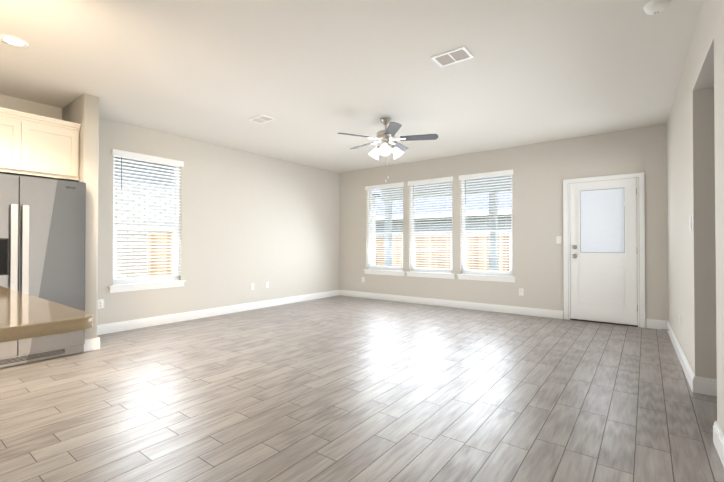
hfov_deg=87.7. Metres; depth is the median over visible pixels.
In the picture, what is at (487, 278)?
window sill
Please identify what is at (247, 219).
wall
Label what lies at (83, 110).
wall
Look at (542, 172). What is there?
wall
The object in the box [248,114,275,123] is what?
ceiling vent
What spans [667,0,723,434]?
wall
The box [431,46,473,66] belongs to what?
ceiling vent
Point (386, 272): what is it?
window sill
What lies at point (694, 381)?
baseboard
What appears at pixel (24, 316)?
kitchen island
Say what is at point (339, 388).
floor
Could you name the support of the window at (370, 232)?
in the wall at (542, 172)
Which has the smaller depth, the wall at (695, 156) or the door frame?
the wall at (695, 156)
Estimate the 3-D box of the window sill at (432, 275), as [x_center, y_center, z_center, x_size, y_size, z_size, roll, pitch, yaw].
[1.288,0.642,7.105,1.000,0.092,0.115,0,-1,37]
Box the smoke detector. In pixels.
[644,0,669,14]
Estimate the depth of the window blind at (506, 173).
6.48 m
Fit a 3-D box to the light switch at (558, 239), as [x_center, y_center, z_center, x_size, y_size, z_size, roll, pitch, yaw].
[3.018,-0.017,5.776,0.070,0.114,0.012,0,-1,37]
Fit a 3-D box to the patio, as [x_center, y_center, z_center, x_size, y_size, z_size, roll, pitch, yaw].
[2.862,0.046,7.611,6.890,3.080,2.390,0,-1,37]
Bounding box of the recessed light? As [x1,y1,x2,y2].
[0,34,28,46]
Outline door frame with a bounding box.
[563,172,645,327]
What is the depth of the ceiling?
3.44 m
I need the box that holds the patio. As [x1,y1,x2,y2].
[379,175,510,275]
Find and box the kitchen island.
[0,286,92,342]
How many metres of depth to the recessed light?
2.97 m
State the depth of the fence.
13.20 m
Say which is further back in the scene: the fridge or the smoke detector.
the fridge
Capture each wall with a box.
[0,94,338,324]
[62,94,98,339]
[339,124,667,320]
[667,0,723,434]
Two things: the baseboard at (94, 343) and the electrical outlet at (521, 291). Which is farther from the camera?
the electrical outlet at (521, 291)
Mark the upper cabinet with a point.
(34, 145)
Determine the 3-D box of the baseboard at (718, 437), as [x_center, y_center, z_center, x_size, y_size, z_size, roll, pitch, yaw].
[0.105,1.065,-0.526,0.189,0.124,6.608,0,-1,37]
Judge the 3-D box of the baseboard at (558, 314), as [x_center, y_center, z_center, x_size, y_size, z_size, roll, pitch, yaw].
[1.285,1.139,7.070,4.450,0.124,0.016,0,-1,37]
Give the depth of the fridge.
3.64 m
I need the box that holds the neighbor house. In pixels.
[376,189,510,236]
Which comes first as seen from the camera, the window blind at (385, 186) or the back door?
the back door
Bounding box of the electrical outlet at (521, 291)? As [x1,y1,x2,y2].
[519,288,523,295]
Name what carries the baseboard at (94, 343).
attached to the wall at (83, 110)
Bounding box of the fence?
[147,232,508,281]
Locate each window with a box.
[113,156,178,284]
[368,190,402,270]
[411,183,451,272]
[462,175,512,275]
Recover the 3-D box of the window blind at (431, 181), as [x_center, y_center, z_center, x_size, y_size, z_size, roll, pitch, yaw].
[1.290,-0.319,7.117,0.936,1.694,0.085,0,-1,37]
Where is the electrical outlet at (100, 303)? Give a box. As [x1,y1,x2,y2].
[98,299,103,308]
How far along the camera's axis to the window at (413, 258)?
7.32 m
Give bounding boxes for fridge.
[0,173,85,367]
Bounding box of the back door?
[570,179,637,324]
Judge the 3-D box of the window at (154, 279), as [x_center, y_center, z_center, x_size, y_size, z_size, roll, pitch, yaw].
[-3.032,-0.297,5.292,0.070,1.748,0.898,0,-1,37]
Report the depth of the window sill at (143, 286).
5.16 m
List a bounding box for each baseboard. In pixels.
[84,334,101,349]
[97,290,339,333]
[340,290,562,318]
[664,320,699,393]
[713,421,723,466]
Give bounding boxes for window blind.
[112,149,183,279]
[365,182,403,267]
[408,176,452,269]
[459,169,512,272]
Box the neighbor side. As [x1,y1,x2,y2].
[114,156,380,284]
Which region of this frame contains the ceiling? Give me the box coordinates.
[0,0,702,172]
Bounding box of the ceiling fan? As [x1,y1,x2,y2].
[337,117,437,181]
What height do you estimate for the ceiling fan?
0.808 m
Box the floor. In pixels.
[0,295,723,481]
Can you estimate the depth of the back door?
5.43 m
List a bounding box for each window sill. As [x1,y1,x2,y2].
[108,280,185,292]
[364,269,404,275]
[406,271,454,278]
[457,274,515,282]
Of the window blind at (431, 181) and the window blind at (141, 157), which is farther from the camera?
the window blind at (431, 181)
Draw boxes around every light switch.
[556,236,560,243]
[689,216,691,230]
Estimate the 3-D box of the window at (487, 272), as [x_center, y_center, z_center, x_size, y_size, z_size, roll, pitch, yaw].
[2.182,-0.284,6.555,0.898,1.748,0.070,0,-1,37]
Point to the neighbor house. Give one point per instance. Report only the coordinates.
(435, 222)
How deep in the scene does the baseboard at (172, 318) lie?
5.81 m
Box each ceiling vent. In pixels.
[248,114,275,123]
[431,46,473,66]
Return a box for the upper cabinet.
[0,107,80,181]
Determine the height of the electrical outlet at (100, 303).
0.114 m
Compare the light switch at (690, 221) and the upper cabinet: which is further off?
the upper cabinet
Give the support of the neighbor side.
on the ground

